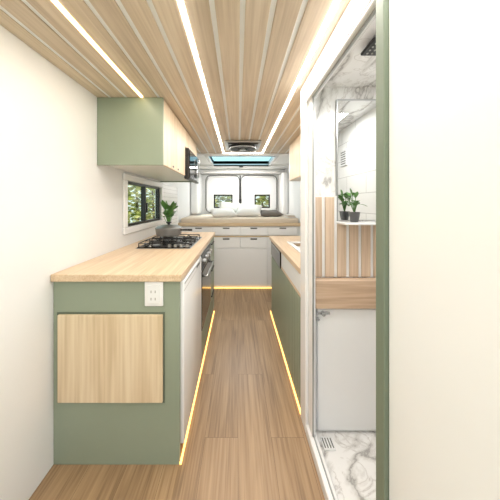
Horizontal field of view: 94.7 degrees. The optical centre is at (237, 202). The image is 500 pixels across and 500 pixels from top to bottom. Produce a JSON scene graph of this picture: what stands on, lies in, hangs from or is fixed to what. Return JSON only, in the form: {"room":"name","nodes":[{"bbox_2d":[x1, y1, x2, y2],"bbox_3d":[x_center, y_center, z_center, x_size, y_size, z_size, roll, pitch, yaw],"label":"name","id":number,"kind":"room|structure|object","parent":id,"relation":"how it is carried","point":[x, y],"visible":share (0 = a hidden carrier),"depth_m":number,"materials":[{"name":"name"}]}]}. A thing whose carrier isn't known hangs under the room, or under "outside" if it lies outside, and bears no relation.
{"room":"vehicle interior","nodes":[
{"label":"vehicle interior","id":0,"kind":"room"},
{"bbox_2d":[0,25,193,499],"bbox_3d":[-0.930,0.298,1.905,0.060,1.954,5.810,0,0,0],"label":"wall","id":1,"kind":"structure","parent":0,"point":[60,209],"depth_m":1.03,"materials":[{"name":"white paint"}]},
{"bbox_2d":[122,173,162,234],"bbox_3d":[-0.911,0.007,2.250,0.067,0.485,0.930,0,0,0],"label":"window","id":2,"kind":"structure","parent":1,"relation":"in","point":[127,178],"depth_m":2.17,"materials":[{"name":"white plastic"}]},
{"bbox_2d":[97,97,196,181],"bbox_3d":[-0.688,-0.458,2.073,0.423,0.431,1.216,0,0,0],"label":"upper cabinet","id":3,"kind":"object","parent":1,"relation":"attached to","point":[143,136],"visible":0.88,"depth_m":1.47,"materials":[{"name":"green laminate"}]},
{"bbox_2d":[184,148,198,183],"bbox_3d":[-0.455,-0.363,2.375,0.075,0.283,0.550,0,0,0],"label":"microwave oven","id":4,"kind":"object","parent":3,"relation":"attached to","point":[191,161],"visible":0.98,"depth_m":2.19,"materials":[{"name":"black metal"}]},
{"bbox_2d":[162,184,177,224],"bbox_3d":[-0.897,0.060,3.065,0.006,0.570,0.670,0,0,0],"label":"tile backsplash","id":5,"kind":"structure","parent":1,"relation":"attached to","point":[170,194],"depth_m":3.09,"materials":[{"name":"white tile"}]},
{"bbox_2d":[197,153,288,166],"bbox_3d":[0.025,-0.662,3.630,1.850,0.034,1.020,0,0,0],"label":"trim","id":6,"kind":"structure","parent":1,"relation":"attached to","point":[197,153],"depth_m":3.13,"materials":[{"name":"white plastic"}]},
{"bbox_2d":[0,0,350,168],"bbox_3d":[0.025,-0.705,1.905,1.970,0.061,5.810,0,0,0],"label":"ceiling","id":7,"kind":"structure","parent":0,"point":[252,54],"depth_m":1.03,"materials":[{"name":"brown wood"}]},
{"bbox_2d":[51,0,142,97],"bbox_3d":[-0.611,-0.674,0.255,0.014,0.010,2.410,0,0,0],"label":"led strip","id":8,"kind":"object","parent":7,"relation":"attached to","point":[58,5],"depth_m":0.95,"materials":[{"name":"white plastic"}]},
{"bbox_2d":[177,0,223,152],"bbox_3d":[-0.193,-0.674,1.075,0.014,0.010,4.050,0,0,0],"label":"led strip","id":9,"kind":"object","parent":7,"relation":"attached to","point":[180,2],"depth_m":1.04,"materials":[{"name":"white plastic"}]},
{"bbox_2d":[205,155,278,166],"bbox_3d":[0.055,-0.675,3.630,1.050,0.120,0.840,0,0,0],"label":"window","id":10,"kind":"structure","parent":7,"relation":"attached to","point":[208,157],"depth_m":3.74,"materials":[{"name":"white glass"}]},
{"bbox_2d":[225,140,261,151],"bbox_3d":[0.055,-0.642,2.660,0.400,0.064,0.400,0,0,0],"label":"fan","id":11,"kind":"object","parent":7,"relation":"attached to","point":[231,145],"visible":1,"depth_m":2.54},
{"bbox_2d":[262,0,339,152],"bbox_3d":[0.330,-0.674,1.075,0.014,0.010,4.050,0,0,0],"label":"led strip","id":12,"kind":"object","parent":7,"relation":"attached to","point":[335,3],"depth_m":1.05,"materials":[{"name":"white plastic"}]},
{"bbox_2d":[361,35,375,55],"bbox_3d":[0.580,-0.639,0.920,0.120,0.034,0.120,0,0,0],"label":"shower head","id":13,"kind":"object","parent":7,"relation":"attached to","point":[370,49],"visible":0.17,"depth_m":0.94},
{"bbox_2d":[29,288,324,499],"bbox_3d":[0.025,1.300,1.905,1.970,0.050,5.810,0,0,0],"label":"floor","id":14,"kind":"structure","parent":0,"point":[247,438],"depth_m":1.23,"materials":[{"name":"brown wood"}]},
{"bbox_2d":[54,237,213,464],"bbox_3d":[-0.583,0.828,1.902,0.632,0.895,1.596,0,0,0],"label":"kitchen base cabinet","id":15,"kind":"object","parent":14,"relation":"on","point":[117,344],"visible":0.85,"depth_m":1.12,"materials":[{"name":"green wood"}]},
{"bbox_2d":[51,232,214,281],"bbox_3d":[-0.585,0.360,1.910,0.628,0.035,1.620,0,0,0],"label":"countertop","id":16,"kind":"structure","parent":15,"relation":"on","point":[128,263],"depth_m":1.26,"materials":[{"name":"beige wood"}]},
{"bbox_2d":[136,234,201,248],"bbox_3d":[-0.560,0.323,2.000,0.412,0.040,0.572,0,0,0],"label":"gas hob","id":17,"kind":"object","parent":16,"relation":"in","point":[177,242],"visible":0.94,"depth_m":1.85,"materials":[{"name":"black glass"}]},
{"bbox_2d":[155,222,191,236],"bbox_3d":[-0.584,0.238,2.130,0.359,0.127,0.246,0,0,0],"label":"saucepan","id":18,"kind":"object","parent":17,"relation":"on","point":[168,230],"visible":1,"depth_m":2.04,"materials":[{"name":"metal"}]},
{"bbox_2d":[160,200,177,223],"bbox_3d":[-0.747,0.155,2.448,0.212,0.375,0.219,0,0,0],"label":"potted plant","id":19,"kind":"object","parent":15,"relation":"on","point":[169,212],"visible":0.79,"depth_m":2.42,"materials":[{"name":"green plant"}]},
{"bbox_2d":[180,256,201,442],"bbox_3d":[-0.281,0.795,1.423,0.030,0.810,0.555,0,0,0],"label":"fridge","id":20,"kind":"object","parent":15,"relation":"attached to","point":[190,286],"visible":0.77,"depth_m":1.28,"materials":[{"name":"metal"}]},
{"bbox_2d":[200,242,213,358],"bbox_3d":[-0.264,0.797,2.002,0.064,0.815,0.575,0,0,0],"label":"built-in oven","id":21,"kind":"object","parent":15,"relation":"attached to","point":[206,265],"visible":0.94,"depth_m":1.91,"materials":[{"name":"metal"}]},
{"bbox_2d":[180,312,213,464],"bbox_3d":[-0.280,1.270,1.910,0.008,0.009,1.580,0,0,0],"label":"led strip","id":22,"kind":"object","parent":14,"relation":"on","point":[213,312],"visible":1,"depth_m":1.46,"materials":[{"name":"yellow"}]},
{"bbox_2d":[178,223,300,286],"bbox_3d":[0.025,0.787,4.070,1.848,0.975,1.260,0,0,0],"label":"base cabinet","id":23,"kind":"object","parent":14,"relation":"on","point":[242,251],"visible":0.66,"depth_m":3.45,"materials":[{"name":"white paint"}]},
{"bbox_2d":[181,214,298,222],"bbox_3d":[0.025,0.277,4.098,1.810,0.093,1.185,0,0,0],"label":"mattress","id":24,"kind":"object","parent":23,"relation":"on","point":[205,218],"visible":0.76,"depth_m":3.51,"materials":[{"name":"beige fabric"}]},
{"bbox_2d":[210,208,236,217],"bbox_3d":[-0.240,0.160,3.760,0.420,0.148,0.293,0,0,-13],"label":"cushion","id":25,"kind":"object","parent":24,"relation":"on","point":[216,212],"visible":0.98,"depth_m":3.65,"materials":[{"name":"white fabric"}]},
{"bbox_2d":[219,202,243,212],"bbox_3d":[-0.100,0.110,4.099,0.508,0.259,0.321,0,0,0],"label":"cushion","id":26,"kind":"object","parent":24,"relation":"on","point":[234,206],"visible":0.34,"depth_m":4.07,"materials":[{"name":"beige fabric"}]},
{"bbox_2d":[236,205,261,216],"bbox_3d":[0.180,0.130,3.860,0.446,0.203,0.288,0,0,12],"label":"cushion","id":27,"kind":"object","parent":24,"relation":"on","point":[243,210],"visible":0.98,"depth_m":3.76,"materials":[{"name":"white fabric"}]},
{"bbox_2d":[261,210,282,216],"bbox_3d":[0.540,0.175,3.900,0.400,0.110,0.277,0,0,-6],"label":"cushion","id":28,"kind":"object","parent":24,"relation":"on","point":[265,213],"visible":0.92,"depth_m":3.79,"materials":[{"name":"grey fabric"}]},
{"bbox_2d":[284,214,295,217],"bbox_3d":[0.830,0.207,3.680,0.140,0.044,0.240,0,0,0],"label":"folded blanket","id":29,"kind":"object","parent":24,"relation":"on","point":[285,215],"visible":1,"depth_m":3.56,"materials":[{"name":"white fabric"}]},
{"bbox_2d":[214,287,271,287],"bbox_3d":[0.025,1.270,3.442,1.750,0.009,0.008,0,0,0],"label":"led strip","id":30,"kind":"object","parent":14,"relation":"on","point":[214,287],"visible":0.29,"depth_m":3.44,"materials":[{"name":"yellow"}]},
{"bbox_2d":[270,311,300,414],"bbox_3d":[0.380,1.270,2.040,0.008,0.009,1.320,0,0,0],"label":"led strip","id":31,"kind":"object","parent":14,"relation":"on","point":[270,311],"visible":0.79,"depth_m":1.75,"materials":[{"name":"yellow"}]},
{"bbox_2d":[272,253,300,405],"bbox_3d":[0.666,0.853,2.040,0.565,0.845,1.320,0,0,0],"label":"base cabinet","id":32,"kind":"object","parent":14,"relation":"on","point":[286,281],"visible":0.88,"depth_m":1.72,"materials":[{"name":"green wood"}]},
{"bbox_2d":[271,241,280,268],"bbox_3d":[0.386,0.517,2.370,0.017,0.155,0.580,0,0,0],"label":"drawer front","id":33,"kind":"object","parent":32,"relation":"in","point":[276,254],"visible":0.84,"depth_m":2.28,"materials":[{"name":"grey metal"}]},
{"bbox_2d":[269,236,300,273],"bbox_3d":[0.659,0.403,2.050,0.579,0.050,1.340,0,0,0],"label":"countertop","id":34,"kind":"structure","parent":32,"relation":"on","point":[289,246],"depth_m":2.02,"materials":[{"name":"beige wood"}]},
{"bbox_2d":[315,431,375,499],"bbox_3d":[0.676,1.269,0.830,0.523,0.012,0.940,0,0,0],"label":"shower tray","id":35,"kind":"object","parent":14,"relation":"on","point":[352,467],"visible":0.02,"depth_m":1.11,"materials":[{"name":"stone"}]},
{"bbox_2d":[320,437,335,450],"bbox_3d":[0.470,1.259,1.205,0.060,0.008,0.070,0,0,0],"label":"floor drain","id":36,"kind":"object","parent":35,"relation":"on","point":[328,445],"visible":1,"depth_m":1.20,"materials":[{"name":"metal"}]},
{"bbox_2d":[315,278,375,430],"bbox_3d":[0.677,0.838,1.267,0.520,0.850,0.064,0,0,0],"label":"base cabinet","id":37,"kind":"object","parent":35,"relation":"on","point":[345,308],"visible":0.64,"depth_m":1.26,"materials":[{"name":"white paint"}]},
{"bbox_2d":[315,196,375,276],"bbox_3d":[0.679,0.186,1.244,0.524,0.452,0.109,0,0,0],"label":"wood panel","id":38,"kind":"object","parent":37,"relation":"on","point":[342,248],"visible":0.66,"depth_m":1.28,"materials":[{"name":"beige wood"}]},
{"bbox_2d":[194,174,283,214],"bbox_3d":[0.025,0.298,4.780,1.850,1.954,0.060,0,0,0],"label":"wall","id":39,"kind":"structure","parent":0,"point":[215,185],"depth_m":4.75,"materials":[{"name":"white paint"}]},
{"bbox_2d":[205,175,239,212],"bbox_3d":[-0.315,-0.185,4.724,0.706,0.776,0.024,0,0,0],"label":"door","id":40,"kind":"structure","parent":39,"relation":"in","point":[212,176],"depth_m":4.72,"materials":[{"name":"metal"}]},
{"bbox_2d":[212,193,233,208],"bbox_3d":[-0.305,-0.035,4.764,0.450,0.340,0.052,0,0,0],"label":"window","id":41,"kind":"structure","parent":39,"relation":"in","point":[213,194],"depth_m":4.74,"materials":[{"name":"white plastic"}]},
{"bbox_2d":[190,169,287,213],"bbox_3d":[0.025,-0.232,4.524,1.850,0.893,0.449,0,0,0],"label":"trim","id":42,"kind":"structure","parent":39,"relation":"attached to","point":[195,189],"depth_m":4.42,"materials":[{"name":"white plastic"}]},
{"bbox_2d":[239,175,240,203],"bbox_3d":[0.045,-0.185,4.722,0.050,0.760,0.054,0,0,0],"label":"trim","id":43,"kind":"structure","parent":39,"relation":"attached to","point":[240,175],"depth_m":4.71,"materials":[{"name":"black plastic"}]},
{"bbox_2d":[241,175,276,209],"bbox_3d":[0.430,-0.185,4.724,0.756,0.776,0.024,0,0,0],"label":"door","id":44,"kind":"structure","parent":39,"relation":"in","point":[247,176],"depth_m":4.71,"materials":[{"name":"metal"}]},
{"bbox_2d":[253,193,270,209],"bbox_3d":[0.500,-0.035,4.764,0.380,0.340,0.052,0,0,0],"label":"window","id":45,"kind":"structure","parent":39,"relation":"in","point":[254,194],"depth_m":4.74,"materials":[{"name":"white plastic"}]},
{"bbox_2d":[284,167,300,222],"bbox_3d":[0.980,0.298,1.905,0.060,1.954,5.810,0,0,0],"label":"wall","id":46,"kind":"structure","parent":0,"point":[294,187],"depth_m":3.87,"materials":[{"name":"white paint"}]},
{"bbox_2d":[289,134,300,180],"bbox_3d":[0.774,-0.464,2.040,0.349,0.418,1.320,0,0,0],"label":"upper cabinet","id":47,"kind":"object","parent":46,"relation":"attached to","point":[295,147],"visible":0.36,"depth_m":2.40,"materials":[{"name":"beige wood"}]},
{"bbox_2d":[315,87,375,277],"bbox_3d":[0.682,0.298,1.337,0.535,1.953,0.075,0,0,0],"label":"wall","id":48,"kind":"structure","parent":0,"point":[325,102],"depth_m":1.30,"materials":[{"name":"stone"}]},
{"bbox_2d":[336,99,375,220],"bbox_3d":[0.741,-0.240,1.294,0.378,0.683,0.012,0,0,0],"label":"wall mirror","id":49,"kind":"object","parent":48,"relation":"attached to","point":[355,118],"visible":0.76,"depth_m":1.29,"materials":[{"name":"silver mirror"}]},
{"bbox_2d":[324,18,375,86],"bbox_3d":[0.676,-0.667,0.830,0.523,0.023,0.940,0,0,0],"label":"ceiling","id":50,"kind":"structure","parent":0,"point":[356,70],"depth_m":1.13,"materials":[{"name":"white stone"}]},
{"bbox_2d":[343,189,365,221],"bbox_3d":[0.613,0.011,1.228,0.099,0.181,0.106,0,0,-34],"label":"potted plant","id":51,"kind":"object","parent":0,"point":[354,216],"visible":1,"depth_m":1.23,"materials":[{"name":"green plant"}]},
{"bbox_2d":[389,0,499,499],"bbox_3d":[0.400,0.298,-0.207,0.030,1.953,1.586,0,0,0],"label":"wall partition","id":52,"kind":"structure","parent":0,"point":[444,55],"depth_m":0.43,"materials":[{"name":"white paint"}]},
{"bbox_2d":[301,0,375,499],"bbox_3d":[0.393,0.300,0.981,0.044,1.950,0.789,0,0,0],"label":"trim","id":53,"kind":"structure","parent":52,"relation":"attached to","point":[358,15],"depth_m":1.21,"materials":[{"name":"paint"}]},
{"bbox_2d":[376,0,388,499],"bbox_3d":[0.394,0.361,0.606,0.042,1.828,0.036,0,0,0],"label":"trim","id":54,"kind":"structure","parent":52,"relation":"attached to","point":[382,6],"depth_m":0.59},
{"label":"outside","id":55,"kind":"structure","parent":0,"visible":0},
{"bbox_3d":[0.000,1.900,3.000,24.000,0.150,22.000,0,0,0],"label":"ground","id":56,"kind":"structure","parent":55,"visible":0},
{"bbox_2d":[128,185,154,222],"bbox_3d":[-2.756,0.380,4.498,1.099,2.896,7.140,0,0,0],"label":"hedge","id":57,"kind":"object","parent":56,"relation":"on","point":[136,214],"visible":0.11,"depth_m":6.20,"materials":[{"name":"green plant"}]},
{"bbox_2d":[215,196,267,206],"bbox_3d":[0.354,0.331,7.498,5.461,2.994,1.180,0,0,0],"label":"hedge","id":58,"kind":"object","parent":56,"relation":"on","point":[218,199],"visible":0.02,"depth_m":7.30,"materials":[{"name":"green plant"}]}
]}

